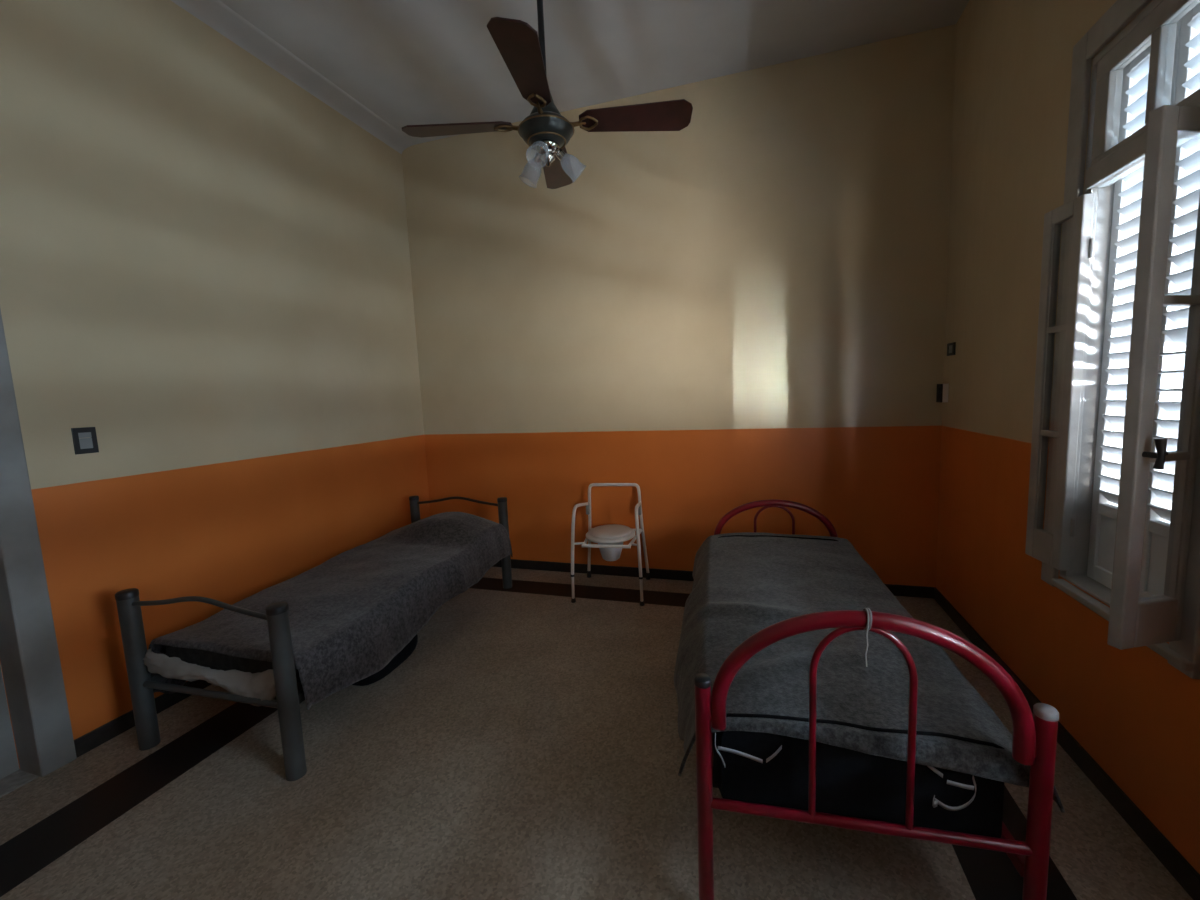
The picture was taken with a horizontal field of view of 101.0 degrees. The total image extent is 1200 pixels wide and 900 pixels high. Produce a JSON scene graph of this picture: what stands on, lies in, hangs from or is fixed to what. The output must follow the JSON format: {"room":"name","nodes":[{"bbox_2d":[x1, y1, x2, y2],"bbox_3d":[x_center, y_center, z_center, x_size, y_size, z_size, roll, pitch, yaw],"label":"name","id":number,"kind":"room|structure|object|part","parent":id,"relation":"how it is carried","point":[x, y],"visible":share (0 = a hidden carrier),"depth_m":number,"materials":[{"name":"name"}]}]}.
{"room":"hospital room","nodes":[
{"label":"hospital room","id":0,"kind":"room"},
{"bbox_2d":[0,0,429,768],"bbox_3d":[-2.528,-0.459,1.982,0.250,3.676,5.287,0,7,17],"label":"wall","id":1,"kind":"structure","parent":0,"point":[205,267],"depth_m":2.62,"materials":[{"name":"paint"}]},
{"bbox_2d":[0,309,76,797],"bbox_3d":[-2.617,0.254,1.560,0.222,2.360,1.105,0,7,17],"label":"door","id":2,"kind":"structure","parent":1,"relation":"in","point":[29,652],"depth_m":2.04,"materials":[{"name":"grey wood"}]},
{"bbox_2d":[71,427,98,454],"bbox_3d":[-2.314,-0.043,2.226,0.010,0.117,0.080,0,7,17],"label":"light switch","id":3,"kind":"object","parent":1,"relation":"attached to","point":[82,443],"visible":1,"depth_m":2.22,"materials":[{"name":"black plastic"}]},
{"bbox_2d":[74,680,210,756],"bbox_3d":[-1.938,1.169,3.410,0.014,0.080,2.586,0,7,17],"label":"baseboard","id":4,"kind":"structure","parent":1,"relation":"attached to","point":[104,733],"depth_m":2.33,"materials":[{"name":"stone"}]},
{"bbox_2d":[171,0,415,153],"bbox_3d":[-2.368,-2.274,1.840,0.160,0.057,5.037,0,7,17],"label":"trim","id":5,"kind":"structure","parent":1,"relation":"attached to","point":[214,13],"depth_m":3.15,"materials":[{"name":"white paint"}]},
{"bbox_2d":[219,0,968,143],"bbox_3d":[-0.500,-2.371,1.251,4.579,0.120,5.537,0,7,17],"label":"ceiling","id":6,"kind":"structure","parent":0,"point":[408,62],"depth_m":3.06,"materials":[{"name":"white paint"}]},
{"bbox_2d":[402,0,692,188],"bbox_3d":[-0.248,-1.763,2.010,0.921,1.275,0.925,-8,8,-41],"label":"ceiling fan","id":7,"kind":"object","parent":6,"relation":"hanging from","point":[545,130],"visible":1,"depth_m":1.99,"materials":[{"name":"brown wood"}]},
{"bbox_3d":[-0.587,-1.333,2.055,0.452,0.042,0.157,-2,6,2],"label":"blade","id":8,"kind":"part","parent":7,"relation":"part of","materials":[{"name":"brown wood"}]},
{"bbox_3d":[-0.254,-1.306,1.689,0.157,0.042,0.437,-2,6,5],"label":"blade","id":9,"kind":"part","parent":7,"relation":"part of","materials":[{"name":"brown wood"}]},
{"bbox_2d":[532,153,541,165],"bbox_3d":[-0.248,-1.230,2.087,0.087,0.051,0.040,3,8,37],"label":"socket","id":10,"kind":"object","parent":7,"relation":"attached to","point":[537,159],"depth_m":2.08,"materials":[{"name":"glass"}]},
{"bbox_3d":[-0.240,-1.170,1.954,0.086,0.108,0.110,0,7,17],"label":"lamp shade","id":11,"kind":"part","parent":7,"relation":"part of","materials":[{"name":"clear glass"}]},
{"bbox_2d":[537,141,546,153],"bbox_3d":[-0.226,-1.222,2.013,0.040,0.051,0.088,0,7,17],"label":"socket","id":12,"kind":"object","parent":7,"relation":"attached to","point":[543,149],"depth_m":1.99,"materials":[{"name":"glass"}]},
{"bbox_3d":[-0.246,-1.908,1.979,0.025,0.881,0.025,0,7,17],"label":"down rod","id":13,"kind":"part","parent":7,"relation":"part of","materials":[{"name":"black plastic"}]},
{"bbox_3d":[-0.226,-1.422,2.033,0.132,0.147,0.132,0,7,17],"label":"motor","id":14,"kind":"part","parent":7,"relation":"part of","materials":[{"name":"green metal"}]},
{"bbox_3d":[-0.211,-1.389,2.418,0.157,0.042,0.482,-2,6,2],"label":"blade","id":15,"kind":"part","parent":7,"relation":"part of","materials":[{"name":"brown wood"}]},
{"bbox_2d":[553,149,567,162],"bbox_3d":[-0.178,-1.230,2.070,0.087,0.051,0.040,-4,6,-11],"label":"socket","id":16,"kind":"object","parent":7,"relation":"attached to","point":[561,155],"depth_m":2.06,"materials":[{"name":"silver metal"}]},
{"bbox_3d":[0.144,-1.360,2.030,0.460,0.042,0.157,-2,6,2],"label":"blade","id":17,"kind":"part","parent":7,"relation":"part of","materials":[{"name":"brown wood"}]},
{"bbox_2d":[0,567,1192,899],"bbox_3d":[-0.778,1.401,1.804,5.479,0.120,5.537,0,7,17],"label":"floor","id":18,"kind":"structure","parent":0,"point":[528,745],"depth_m":1.86,"materials":[{"name":"stone"}]},
{"bbox_2d":[115,495,511,780],"bbox_3d":[-1.402,0.857,3.068,0.907,0.732,2.089,-1,7,15],"label":"bed","id":19,"kind":"object","parent":18,"relation":"on","point":[142,683],"visible":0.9,"depth_m":2.12,"materials":[{"name":"grey metal"}]},
{"bbox_3d":[-2.063,0.987,2.214,0.074,0.715,0.074,-1,7,15],"label":"post","id":20,"kind":"part","parent":19,"relation":"part of","materials":[{"name":"grey metal"}]},
{"bbox_3d":[-1.784,0.931,3.185,0.028,0.040,1.980,-1,7,15],"label":"rail","id":21,"kind":"part","parent":19,"relation":"part of","materials":[{"name":"black metal"}]},
{"bbox_3d":[-1.676,0.648,2.067,0.772,0.074,0.020,-1,7,15],"label":"arched rail","id":22,"kind":"part","parent":19,"relation":"part of","materials":[{"name":"grey metal"}]},
{"bbox_2d":[143,649,275,706],"bbox_3d":[-1.671,0.981,2.123,0.748,0.174,0.058,-1,7,15],"label":"sheet","id":23,"kind":"object","parent":19,"relation":"on","point":[261,685],"visible":0.94,"depth_m":2.10,"materials":[{"name":"white fabric"}]},
{"bbox_3d":[-1.660,1.040,2.111,0.830,0.027,0.027,-1,7,15],"label":"cross rail","id":24,"kind":"part","parent":19,"relation":"part of","materials":[{"name":"grey metal"}]},
{"bbox_2d":[166,646,300,683],"bbox_3d":[-1.403,0.842,3.063,0.790,0.127,1.835,-1,7,15],"label":"mattress","id":25,"kind":"object","parent":19,"relation":"on","point":[213,660],"visible":0.02,"depth_m":2.20,"materials":[{"name":"fabric"}]},
{"bbox_2d":[148,512,512,709],"bbox_3d":[-1.383,0.822,3.069,1.000,0.504,1.944,-1,7,15],"label":"blanket","id":26,"kind":"object","parent":25,"relation":"on","point":[353,612],"visible":0.92,"depth_m":2.63,"materials":[{"name":"grey fabric"}]},
{"bbox_3d":[-1.262,0.979,1.996,0.074,0.715,0.074,-1,7,15],"label":"post","id":27,"kind":"part","parent":19,"relation":"part of","materials":[{"name":"grey metal"}]},
{"bbox_3d":[-1.012,0.923,2.975,0.028,0.040,1.980,-1,7,15],"label":"rail","id":28,"kind":"part","parent":19,"relation":"part of","materials":[{"name":"black metal"}]},
{"bbox_3d":[-1.526,0.751,4.138,0.074,0.715,0.074,-1,7,15],"label":"post","id":29,"kind":"part","parent":19,"relation":"part of","materials":[{"name":"grey metal"}]},
{"bbox_3d":[-1.153,0.412,3.996,0.742,0.074,0.020,-1,7,15],"label":"arched rail","id":30,"kind":"part","parent":19,"relation":"part of","materials":[{"name":"grey metal"}]},
{"bbox_3d":[-0.754,0.743,3.928,0.074,0.715,0.074,-1,7,15],"label":"post","id":31,"kind":"part","parent":19,"relation":"part of","materials":[{"name":"grey metal"}]},
{"bbox_2d":[352,634,417,685],"bbox_3d":[-1.238,1.132,2.810,0.240,0.225,0.500,-1,7,14],"label":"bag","id":32,"kind":"object","parent":18,"relation":"on","point":[410,647],"visible":0.15,"depth_m":2.73,"materials":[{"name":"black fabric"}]},
{"bbox_2d":[571,483,649,605],"bbox_3d":[0.086,0.682,3.779,0.540,0.802,0.536,-1,6,11],"label":"chair","id":33,"kind":"object","parent":18,"relation":"on","point":[610,538],"visible":1,"depth_m":3.67,"materials":[{"name":"white plastic"}]},
{"bbox_3d":[-0.140,0.641,3.772,0.043,0.504,0.437,0,7,18],"label":"arm and leg","id":34,"kind":"part","parent":33,"relation":"part of","materials":[{"name":"white metal"}]},
{"bbox_3d":[-0.087,0.824,4.071,0.025,0.373,0.067,-6,8,-33],"label":"leg","id":35,"kind":"part","parent":33,"relation":"part of","materials":[{"name":"white metal"}]},
{"bbox_3d":[0.084,0.661,3.769,0.493,0.040,0.476,-1,6,11],"label":"seat frame","id":36,"kind":"part","parent":33,"relation":"part of","materials":[{"name":"white metal"}]},
{"bbox_3d":[0.080,0.639,3.754,0.376,0.030,0.430,-1,6,11],"label":"toilet seat","id":37,"kind":"part","parent":33,"relation":"part of","materials":[{"name":"white plastic"}]},
{"bbox_3d":[0.079,0.612,3.751,0.320,0.025,0.370,-1,6,11],"label":"seat lid","id":38,"kind":"part","parent":33,"relation":"part of","materials":[{"name":"white plastic"}]},
{"bbox_3d":[0.117,0.453,3.955,0.455,0.389,0.055,-1,6,11],"label":"backrest frame","id":39,"kind":"part","parent":33,"relation":"part of","materials":[{"name":"white metal"}]},
{"bbox_3d":[0.290,0.634,3.685,0.042,0.504,0.437,-2,6,5],"label":"arm and leg","id":40,"kind":"part","parent":33,"relation":"part of","materials":[{"name":"white metal"}]},
{"bbox_3d":[0.364,0.816,3.980,0.067,0.373,0.024,-6,8,-33],"label":"leg","id":41,"kind":"part","parent":33,"relation":"part of","materials":[{"name":"white metal"}]},
{"bbox_2d":[694,499,1058,899],"bbox_3d":[0.886,0.753,2.204,0.829,0.945,1.975,-1,7,13],"label":"bed","id":42,"kind":"object","parent":18,"relation":"on","point":[1034,745],"visible":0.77,"depth_m":1.23,"materials":[{"name":"metal"}]},
{"bbox_3d":[0.291,0.986,1.373,0.042,0.715,0.042,-1,7,13],"label":"post","id":43,"kind":"part","parent":42,"relation":"part of","materials":[{"name":"metal"}]},
{"bbox_3d":[0.518,0.942,2.313,0.024,0.036,1.890,-1,7,13],"label":"rail","id":44,"kind":"part","parent":42,"relation":"part of","materials":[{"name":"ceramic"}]},
{"bbox_2d":[713,731,1003,837],"bbox_3d":[0.887,0.790,2.206,0.740,0.259,1.844,-1,7,13],"label":"mattress","id":45,"kind":"object","parent":42,"relation":"on","point":[753,767],"visible":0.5,"depth_m":1.33,"materials":[{"name":"black fabric"}]},
{"bbox_2d":[674,532,1064,812],"bbox_3d":[0.879,0.773,2.212,1.050,0.322,1.900,-1,7,13],"label":"blanket","id":46,"kind":"object","parent":45,"relation":"on","point":[745,583],"visible":0.93,"depth_m":1.64,"materials":[{"name":"grey fabric"}]},
{"bbox_2d":[863,608,871,666],"bbox_3d":[0.658,0.458,1.224,0.017,0.137,0.054,-1,7,13],"label":"twine","id":47,"kind":"object","parent":42,"relation":"attached to","point":[868,627],"visible":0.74,"depth_m":1.20,"materials":[{"name":"white fabric"}]},
{"bbox_3d":[0.672,0.970,1.283,0.780,0.027,0.027,-1,7,13],"label":"cross rail","id":48,"kind":"part","parent":42,"relation":"part of","materials":[{"name":"metal"}]},
{"bbox_3d":[1.268,0.931,2.136,0.024,0.036,1.890,-1,7,13],"label":"rail","id":49,"kind":"part","parent":42,"relation":"part of","materials":[{"name":"metal"}]},
{"bbox_3d":[1.054,0.975,1.194,0.042,0.715,0.042,-1,7,13],"label":"post","id":50,"kind":"part","parent":42,"relation":"part of","materials":[{"name":"metal"}]},
{"bbox_2d":[402,24,955,586],"bbox_3d":[0.351,-0.797,3.969,4.579,3.676,0.250,0,7,17],"label":"wall","id":51,"kind":"structure","parent":0,"point":[744,303],"depth_m":3.68,"materials":[{"name":"paint"}]},
{"bbox_2d":[492,559,935,598],"bbox_3d":[0.385,1.004,4.042,4.079,0.080,0.014,0,7,17],"label":"baseboard","id":52,"kind":"structure","parent":51,"relation":"attached to","point":[897,590],"depth_m":4.08,"materials":[{"name":"stone"}]},
{"bbox_2d":[936,0,1199,873],"bbox_3d":[1.550,-0.483,0.719,0.130,3.676,5.287,0,7,17],"label":"wall","id":53,"kind":"structure","parent":0,"point":[1137,715],"depth_m":2.35,"materials":[{"name":"paint"}]},
{"bbox_2d":[936,384,948,401],"bbox_3d":[2.240,-0.373,3.240,0.045,0.120,0.085,0,7,17],"label":"light switch","id":54,"kind":"object","parent":53,"relation":"attached to","point":[942,389],"visible":1,"depth_m":3.20,"materials":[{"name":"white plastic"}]},
{"bbox_3d":[2.226,-0.373,3.245,0.010,0.120,0.085,0,7,17],"label":"plate","id":55,"kind":"part","parent":54,"relation":"part of","materials":[{"name":"black plastic"}]},
{"bbox_2d":[947,342,955,355],"bbox_3d":[2.223,-0.638,3.134,0.010,0.078,0.115,0,7,17],"label":"light switch","id":56,"kind":"object","parent":53,"relation":"attached to","point":[951,347],"visible":1,"depth_m":3.12,"materials":[{"name":"black plastic"}]},
{"bbox_2d":[934,588,1199,899],"bbox_3d":[1.587,1.289,1.051,0.014,0.080,5.023,0,7,17],"label":"baseboard","id":57,"kind":"structure","parent":53,"relation":"attached to","point":[1166,853],"depth_m":1.74,"materials":[{"name":"stone"}]},
{"bbox_2d":[1025,0,1199,678],"bbox_3d":[1.748,-0.451,1.655,0.406,2.130,0.931,0,7,17],"label":"window","id":58,"kind":"structure","parent":53,"relation":"in","point":[1129,274],"depth_m":1.71,"materials":[{"name":"white wood"}]},
{"bbox_3d":[1.864,-0.245,2.021,0.036,1.450,0.216,-1,6,11],"label":"frame","id":59,"kind":"part","parent":58,"relation":"part of","materials":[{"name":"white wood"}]},
{"bbox_3d":[1.949,0.363,1.867,0.014,0.210,0.172,0,7,17],"label":"shutter panel","id":60,"kind":"part","parent":58,"relation":"part of","materials":[{"name":"white paint"}]},
{"bbox_3d":[1.865,0.569,1.702,0.220,0.040,0.690,0,7,17],"label":"sill","id":61,"kind":"part","parent":58,"relation":"part of","materials":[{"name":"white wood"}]},
{"bbox_3d":[1.917,-0.436,1.778,0.034,1.940,0.256,0,7,17],"label":"shutter frame","id":62,"kind":"part","parent":58,"relation":"part of","materials":[{"name":"white paint"}]},
{"bbox_3d":[1.760,-1.199,1.563,0.040,0.365,0.540,0,7,17],"label":"transom frame","id":63,"kind":"part","parent":58,"relation":"part of","materials":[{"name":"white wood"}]},
{"bbox_3d":[1.568,-0.160,1.364,0.248,1.450,0.036,-3,6,-10],"label":"frame","id":64,"kind":"part","parent":58,"relation":"part of","materials":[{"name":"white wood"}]},
{"bbox_3d":[1.505,0.008,1.329,0.067,0.083,0.044,-3,6,-10],"label":"catch handle","id":65,"kind":"part","parent":58,"relation":"part of","materials":[{"name":"black plastic"}]},
{"bbox_3d":[1.864,0.397,1.592,0.014,0.210,0.232,0,7,17],"label":"shutter panel","id":66,"kind":"part","parent":58,"relation":"part of","materials":[{"name":"white paint"}]},
{"bbox_3d":[1.831,-0.402,1.503,0.034,1.940,0.316,0,7,17],"label":"shutter frame","id":67,"kind":"part","parent":58,"relation":"part of","materials":[{"name":"white paint"}]}
]}

